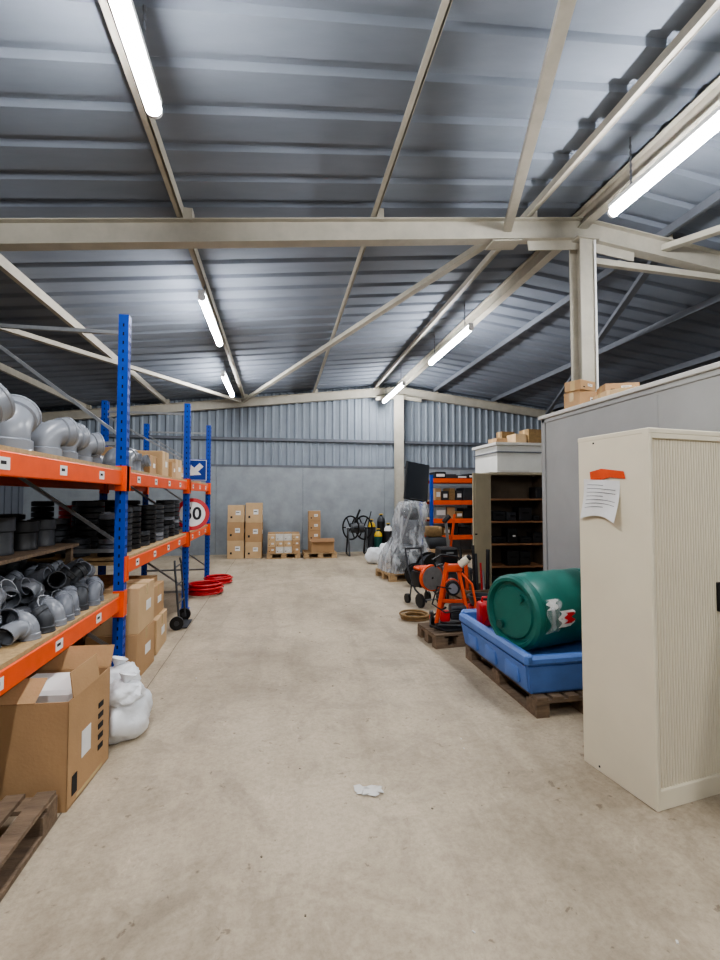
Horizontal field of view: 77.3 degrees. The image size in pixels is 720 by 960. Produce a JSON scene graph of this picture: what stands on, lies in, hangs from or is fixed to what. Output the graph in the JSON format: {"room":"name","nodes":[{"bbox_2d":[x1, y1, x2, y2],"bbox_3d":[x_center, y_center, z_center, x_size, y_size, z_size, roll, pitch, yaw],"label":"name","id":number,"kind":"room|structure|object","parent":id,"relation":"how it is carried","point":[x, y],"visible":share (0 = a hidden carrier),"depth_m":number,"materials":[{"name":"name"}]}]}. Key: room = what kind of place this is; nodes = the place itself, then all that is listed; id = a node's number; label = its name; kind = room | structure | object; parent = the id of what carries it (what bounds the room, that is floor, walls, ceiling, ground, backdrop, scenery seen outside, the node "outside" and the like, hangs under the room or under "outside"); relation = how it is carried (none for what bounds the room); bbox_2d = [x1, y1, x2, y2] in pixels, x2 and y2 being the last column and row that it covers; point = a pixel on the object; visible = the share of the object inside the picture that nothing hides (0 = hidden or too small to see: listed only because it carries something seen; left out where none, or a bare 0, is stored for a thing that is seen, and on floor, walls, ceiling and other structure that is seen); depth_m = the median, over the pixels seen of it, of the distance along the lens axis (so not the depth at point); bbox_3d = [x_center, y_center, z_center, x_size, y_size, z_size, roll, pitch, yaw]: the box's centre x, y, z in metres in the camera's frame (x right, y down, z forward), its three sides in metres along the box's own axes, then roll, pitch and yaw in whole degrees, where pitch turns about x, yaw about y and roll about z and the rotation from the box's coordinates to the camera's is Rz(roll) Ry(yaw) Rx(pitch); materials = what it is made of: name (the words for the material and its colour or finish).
{"room":"storage warehouse","nodes":[
{"label":"storage warehouse","id":0,"kind":"room"},
{"bbox_2d":[0,486,23,513],"bbox_3d":[-6.975,-0.266,1.844,0.130,3.870,20.100,0,-2,-10],"label":"wall","id":1,"kind":"structure","parent":0,"point":[11,497],"depth_m":11.13,"materials":[{"name":"grey metal"}]},
{"bbox_2d":[23,385,555,555],"bbox_3d":[1.110,-0.421,13.491,20.000,5.058,0.140,0,-2,-10],"label":"wall","id":2,"kind":"structure","parent":0,"point":[335,458],"depth_m":13.05,"materials":[{"name":"grey metal"}]},
{"bbox_2d":[0,0,719,410],"bbox_3d":[2.896,-2.703,3.746,20.100,1.196,20.130,0,-2,-10],"label":"ceiling","id":3,"kind":"structure","parent":0,"point":[271,108],"depth_m":4.24,"materials":[{"name":"grey metal"}]},
{"bbox_2d":[109,0,162,118],"bbox_3d":[-1.171,-2.624,2.073,0.100,0.540,1.700,0,-2,-10],"label":"light","id":4,"kind":"object","parent":3,"relation":"hanging from","point":[124,11],"visible":1,"depth_m":2.52,"materials":[{"name":"white plastic"}]},
{"bbox_2d":[197,284,222,346],"bbox_3d":[-2.119,-2.459,6.446,0.100,0.540,1.750,0,-2,-10],"label":"light","id":5,"kind":"object","parent":3,"relation":"hanging from","point":[202,296],"visible":0.82,"depth_m":6.14,"materials":[{"name":"white plastic"}]},
{"bbox_2d":[220,360,233,396],"bbox_3d":[-2.953,-2.322,10.078,0.100,0.540,1.900,0,-2,-10],"label":"light","id":6,"kind":"object","parent":3,"relation":"hanging from","point":[223,374],"visible":0.87,"depth_m":9.76,"materials":[{"name":"white plastic"}]},
{"bbox_2d":[0,0,719,421],"bbox_3d":[2.894,-2.483,3.748,19.787,1.475,19.750,0,-2,-10],"label":"roof frame","id":7,"kind":"object","parent":3,"relation":"attached to","point":[546,236],"visible":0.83,"depth_m":5.00,"materials":[{"name":"beige metal"}]},
{"bbox_2d":[382,380,405,402],"bbox_3d":[0.888,-2.573,12.108,0.100,0.595,2.100,0,-2,-10],"label":"light","id":8,"kind":"object","parent":3,"relation":"hanging from","point":[402,383],"visible":1,"depth_m":11.87,"materials":[{"name":"white plastic"}]},
{"bbox_2d":[428,301,473,365],"bbox_3d":[1.646,-2.718,8.386,0.100,0.604,2.000,0,-2,-10],"label":"light","id":9,"kind":"object","parent":3,"relation":"hanging from","point":[468,327],"visible":1,"depth_m":8.11,"materials":[{"name":"white plastic"}]},
{"bbox_2d":[607,105,719,217],"bbox_3d":[2.625,-2.906,3.562,0.100,0.616,1.750,0,-2,-10],"label":"light","id":10,"kind":"object","parent":3,"relation":"hanging from","point":[710,125],"visible":1,"depth_m":3.76,"materials":[{"name":"white plastic"}]},
{"bbox_2d":[0,549,719,959],"bbox_3d":[2.898,1.786,3.562,20.000,0.100,20.100,0,-2,-10],"label":"floor","id":11,"kind":"structure","parent":0,"point":[158,857],"depth_m":2.22,"materials":[{"name":"concrete"}]},
{"bbox_2d":[0,790,57,900],"bbox_3d":[-1.850,1.590,1.567,0.920,0.141,1.200,0,-2,-10],"label":"wooden pallet","id":12,"kind":"object","parent":11,"relation":"on","point":[36,815],"visible":1,"depth_m":2.06,"materials":[{"name":"brown wood"}]},
{"bbox_2d":[0,644,114,812],"bbox_3d":[-1.887,1.355,2.521,0.746,0.682,0.546,0,-2,-6],"label":"open cardboard box","id":13,"kind":"object","parent":11,"relation":"on","point":[54,722],"visible":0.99,"depth_m":2.32,"materials":[{"name":"brown cardboard"}]},
{"bbox_2d":[38,574,166,675],"bbox_3d":[-2.587,1.367,4.409,1.132,0.801,3.320,0,-2,-10],"label":"cardboard boxes","id":14,"kind":"object","parent":11,"relation":"on","point":[146,618],"visible":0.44,"depth_m":4.10,"materials":[{"name":"brown cardboard"}]},
{"bbox_2d":[0,314,210,695],"bbox_3d":[-2.736,0.203,4.707,1.220,3.150,7.590,0,-2,-10],"label":"rack","id":15,"kind":"object","parent":11,"relation":"on","point":[18,467],"visible":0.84,"depth_m":3.76,"materials":[{"name":"blue"}]},
{"bbox_2d":[0,383,104,463],"bbox_3d":[-2.294,-0.360,2.470,1.108,0.403,2.345,0,-2,-5],"label":"pipe","id":16,"kind":"object","parent":15,"relation":"on","point":[22,426],"visible":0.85,"depth_m":2.82,"materials":[{"name":"plastic"}]},
{"bbox_2d":[0,500,179,557],"bbox_3d":[-2.793,0.465,4.988,1.043,0.474,2.482,0,-2,-10],"label":"rings","id":17,"kind":"object","parent":15,"relation":"on","point":[147,524],"visible":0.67,"depth_m":4.30,"materials":[{"name":"black rubber"}]},
{"bbox_2d":[101,447,150,471],"bbox_3d":[-2.617,-0.208,4.363,0.890,0.253,0.965,0,-2,-10],"label":"coupling","id":18,"kind":"object","parent":15,"relation":"on","point":[137,462],"visible":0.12,"depth_m":4.49,"materials":[{"name":"plastic"}]},
{"bbox_2d":[101,447,199,481],"bbox_3d":[-3.002,-0.172,6.504,0.943,0.341,3.257,0,-2,-10],"label":"box","id":19,"kind":"object","parent":15,"relation":"on","point":[161,464],"visible":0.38,"depth_m":5.32,"materials":[{"name":"brown cardboard"}]},
{"bbox_2d":[177,498,208,529],"bbox_3d":[-2.584,0.526,6.935,0.500,0.494,0.102,1,-2,-18],"label":"speed limit sign","id":20,"kind":"object","parent":15,"relation":"on","point":[199,511],"visible":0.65,"depth_m":6.95,"materials":[{"name":"white metal"}]},
{"bbox_2d":[190,459,206,480],"bbox_3d":[-2.545,-0.153,6.967,0.340,0.337,0.054,1,-2,-19],"label":"arrow sign","id":21,"kind":"object","parent":15,"relation":"on","point":[198,467],"visible":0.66,"depth_m":6.97,"materials":[{"name":"blue metal"}]},
{"bbox_2d":[0,560,234,901],"bbox_3d":[-1.592,1.702,2.718,0.014,0.001,20.040,0,-2,-10],"label":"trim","id":22,"kind":"structure","parent":11,"relation":"on","point":[234,560],"depth_m":2.25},
{"bbox_2d":[109,656,152,744],"bbox_3d":[-1.632,1.479,3.075,0.391,0.476,0.506,0,-2,-10],"label":"plastic bags","id":23,"kind":"object","parent":11,"relation":"on","point":[130,705],"visible":0.8,"depth_m":2.94},
{"bbox_2d":[169,557,191,630],"bbox_3d":[-2.229,1.401,5.644,0.190,0.826,0.482,0,-2,-10],"label":"trolley","id":24,"kind":"object","parent":11,"relation":"on","point":[182,620],"visible":1,"depth_m":5.49,"materials":[{"name":"black metal"}]},
{"bbox_2d":[188,580,223,595],"bbox_3d":[-2.562,1.783,7.441,0.615,0.197,0.608,0,-2,-10],"label":"coil","id":25,"kind":"object","parent":11,"relation":"on","point":[203,587],"visible":0.91,"depth_m":7.24,"materials":[{"name":"plastic"}]},
{"bbox_2d":[203,574,232,583],"bbox_3d":[-2.623,1.838,8.343,0.532,0.155,0.525,0,-2,-10],"label":"coil","id":26,"kind":"object","parent":11,"relation":"on","point":[225,578],"visible":0.77,"depth_m":8.22,"materials":[{"name":"plastic"}]},
{"bbox_2d":[227,503,262,558],"bbox_3d":[-3.044,1.330,11.957,0.896,1.443,0.466,0,-2,-10],"label":"stacked cardboard boxes","id":27,"kind":"object","parent":11,"relation":"on","point":[244,539],"visible":1,"depth_m":11.74,"materials":[{"name":"brown cardboard"}]},
{"bbox_2d":[267,532,299,558],"bbox_3d":[-2.052,1.735,12.072,0.860,0.643,0.800,0,-2,-10],"label":"wooden pallet","id":28,"kind":"object","parent":11,"relation":"on","point":[283,544],"visible":1,"depth_m":11.74,"materials":[{"name":"brown wood"}]},
{"bbox_2d":[302,511,336,558],"bbox_3d":[-1.094,1.449,12.127,0.860,1.218,0.856,0,-2,-10],"label":"wooden pallet","id":29,"kind":"object","parent":11,"relation":"on","point":[319,547],"visible":1,"depth_m":11.87,"materials":[{"name":"brown wood"}]},
{"bbox_2d":[342,509,372,555],"bbox_3d":[-0.065,1.435,12.444,0.788,1.249,0.637,0,-2,-10],"label":"hose reel","id":30,"kind":"object","parent":11,"relation":"on","point":[356,527],"visible":1,"depth_m":12.37,"materials":[{"name":"black metal"}]},
{"bbox_2d":[354,784,383,795],"bbox_3d":[0.049,1.682,2.447,0.165,0.015,0.124,0,-2,-10],"label":"paper scrap","id":31,"kind":"object","parent":11,"relation":"on","point":[372,790],"visible":1,"depth_m":2.45,"materials":[{"name":"white paper"}]},
{"bbox_2d":[365,543,390,563],"bbox_3d":[0.459,1.776,10.972,0.771,0.477,0.466,2,-3,-42],"label":"plastic bags","id":32,"kind":"object","parent":11,"relation":"on","point":[372,555],"visible":0.69,"depth_m":10.76},
{"bbox_2d":[394,395,403,529],"bbox_3d":[1.151,-0.201,13.256,0.240,4.600,0.200,0,-2,-10],"label":"steel column","id":33,"kind":"structure","parent":11,"relation":"on","point":[399,401],"depth_m":13.20,"materials":[{"name":"beige metal"}]},
{"bbox_2d":[376,501,430,581],"bbox_3d":[0.895,1.179,9.021,1.053,1.523,1.005,0,-2,-10],"label":"load","id":34,"kind":"object","parent":11,"relation":"on","point":[408,532],"visible":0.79,"depth_m":8.89,"materials":[{"name":"clear plastic film"},{"name":"wood"}]},
{"bbox_2d":[403,461,428,501],"bbox_3d":[1.180,0.034,9.229,0.641,0.845,0.206,1,-2,-22],"label":"display panel","id":35,"kind":"object","parent":34,"relation":"on","point":[416,474],"visible":0.99,"depth_m":9.23,"materials":[{"name":"plastic"}]},
{"bbox_2d":[399,609,428,621],"bbox_3d":[0.727,1.778,5.904,0.425,0.091,0.417,0,-2,-10],"label":"rope coil","id":36,"kind":"object","parent":11,"relation":"on","point":[420,617],"visible":0.96,"depth_m":5.83,"materials":[{"name":"brown fabric"}]},
{"bbox_2d":[404,552,435,586],"bbox_3d":[1.201,1.620,8.182,0.862,0.577,0.330,1,-2,-21],"label":"drum","id":37,"kind":"object","parent":11,"relation":"on","point":[427,556],"visible":0.26,"depth_m":8.13,"materials":[{"name":"plastic"}]},
{"bbox_2d":[404,547,445,607],"bbox_3d":[0.951,1.448,6.772,0.404,0.816,0.601,1,-2,-25],"label":"saw","id":38,"kind":"object","parent":11,"relation":"on","point":[428,577],"visible":0.91,"depth_m":6.59,"materials":[{"name":"orange metal"}]},
{"bbox_2d":[195,573,678,943],"bbox_3d":[-0.707,1.826,6.034,2.609,0.005,9.716,0,-2,-10],"label":"debris","id":39,"kind":"object","parent":11,"relation":"on","point":[261,856],"visible":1,"depth_m":2.31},
{"bbox_2d":[425,514,458,560],"bbox_3d":[1.704,1.322,9.244,0.535,1.255,1.368,1,-2,-14],"label":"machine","id":40,"kind":"object","parent":11,"relation":"on","point":[433,534],"visible":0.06,"depth_m":9.53,"materials":[{"name":"grey metal"}]},
{"bbox_2d":[419,472,472,544],"bbox_3d":[3.780,0.942,13.010,3.980,2.298,0.990,0,-2,-10],"label":"shelving","id":41,"kind":"object","parent":11,"relation":"on","point":[448,496],"visible":0.27,"depth_m":12.42,"materials":[{"name":"orange metal"}]},
{"bbox_2d":[418,554,476,648],"bbox_3d":[1.032,1.307,5.071,0.620,0.969,0.500,1,-2,-15],"label":"machine","id":42,"kind":"object","parent":11,"relation":"on","point":[446,626],"visible":0.78,"depth_m":4.98,"materials":[{"name":"orange metal"}]},
{"bbox_2d":[435,546,472,598],"bbox_3d":[1.506,1.502,7.323,0.504,0.750,0.862,0,-2,-10],"label":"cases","id":43,"kind":"object","parent":11,"relation":"on","point":[449,550],"visible":0.41,"depth_m":7.44,"materials":[{"name":"black plastic"}]},
{"bbox_2d":[449,545,490,608],"bbox_3d":[1.533,1.359,6.076,0.526,0.943,0.460,0,-2,-10],"label":"crate","id":44,"kind":"object","parent":11,"relation":"on","point":[478,587],"visible":0.48,"depth_m":6.09,"materials":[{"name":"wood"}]},
{"bbox_2d":[467,592,487,608],"bbox_3d":[1.481,1.608,5.498,0.330,0.400,0.330,0,-2,-10],"label":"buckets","id":45,"kind":"object","parent":11,"relation":"on","point":[478,595],"visible":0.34,"depth_m":5.48,"materials":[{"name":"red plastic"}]},
{"bbox_2d":[472,442,541,472],"bbox_3d":[3.849,0.630,9.144,2.850,2.630,1.050,0,-2,-10],"label":"box","id":46,"kind":"object","parent":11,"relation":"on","point":[495,456],"visible":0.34,"depth_m":8.57,"materials":[{"name":"grey paint"}]},
{"bbox_2d":[472,472,542,585],"bbox_3d":[2.480,0.881,7.716,1.474,2.020,0.728,0,-2,-10],"label":"tall cabinet","id":47,"kind":"object","parent":11,"relation":"on","point":[507,510],"visible":0.77,"depth_m":7.75,"materials":[{"name":"beige metal"}]},
{"bbox_2d":[465,644,582,718],"bbox_3d":[1.579,1.679,3.946,0.840,0.141,1.260,0,-2,-10],"label":"wooden pallet","id":48,"kind":"object","parent":11,"relation":"on","point":[537,704],"visible":0.38,"depth_m":3.40,"materials":[{"name":"brown wood"}]},
{"bbox_2d":[459,609,582,693],"bbox_3d":[1.547,1.440,3.965,0.920,0.338,1.250,0,-2,-10],"label":"tray","id":49,"kind":"object","parent":48,"relation":"on","point":[556,668],"visible":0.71,"depth_m":3.41,"materials":[{"name":"blue plastic"}]},
{"bbox_2d":[476,596,490,625],"bbox_3d":[1.229,1.246,4.291,0.209,0.270,0.147,0,-2,-2],"label":"can","id":50,"kind":"object","parent":49,"relation":"on","point":[482,615],"visible":0.32,"depth_m":4.22,"materials":[{"name":"plastic"}]},
{"bbox_2d":[487,568,581,650],"bbox_3d":[1.583,1.072,3.795,0.845,0.608,0.608,1,-2,-25],"label":"drum","id":51,"kind":"object","parent":49,"relation":"on","point":[517,609],"visible":0.71,"depth_m":3.55,"materials":[{"name":"green plastic"}]},
{"bbox_2d":[546,599,574,633],"bbox_3d":[1.524,1.034,3.436,0.300,0.248,0.050,1,-2,-23],"label":"label","id":52,"kind":"object","parent":51,"relation":"attached to","point":[566,618],"visible":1,"depth_m":3.44,"materials":[{"name":"white paper"}]},
{"bbox_2d":[569,235,599,391],"bbox_3d":[2.614,-0.504,5.214,0.320,4.600,0.320,0,-2,-10],"label":"steel column","id":53,"kind":"structure","parent":11,"relation":"on","point":[582,262],"depth_m":5.18,"materials":[{"name":"beige metal"}]},
{"bbox_2d":[538,361,719,570],"bbox_3d":[4.266,0.452,2.165,3.685,2.460,6.025,0,-2,-10],"label":"partition wall","id":54,"kind":"structure","parent":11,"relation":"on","point":[688,400],"depth_m":4.05,"materials":[{"name":"paint"}]},
{"bbox_2d":[578,427,719,811],"bbox_3d":[1.815,0.719,2.670,0.805,1.965,0.487,1,-2,-18],"label":"tall cabinet","id":55,"kind":"object","parent":11,"relation":"on","point":[650,576],"visible":1,"depth_m":2.44,"materials":[{"name":"beige metal"}]},
{"bbox_2d":[580,469,624,522],"bbox_3d":[1.393,0.089,2.613,0.050,0.311,0.310,1,-2,-18],"label":"paper note","id":56,"kind":"object","parent":55,"relation":"attached to","point":[601,497],"visible":1,"depth_m":2.61,"materials":[{"name":"white paper"}]}
]}

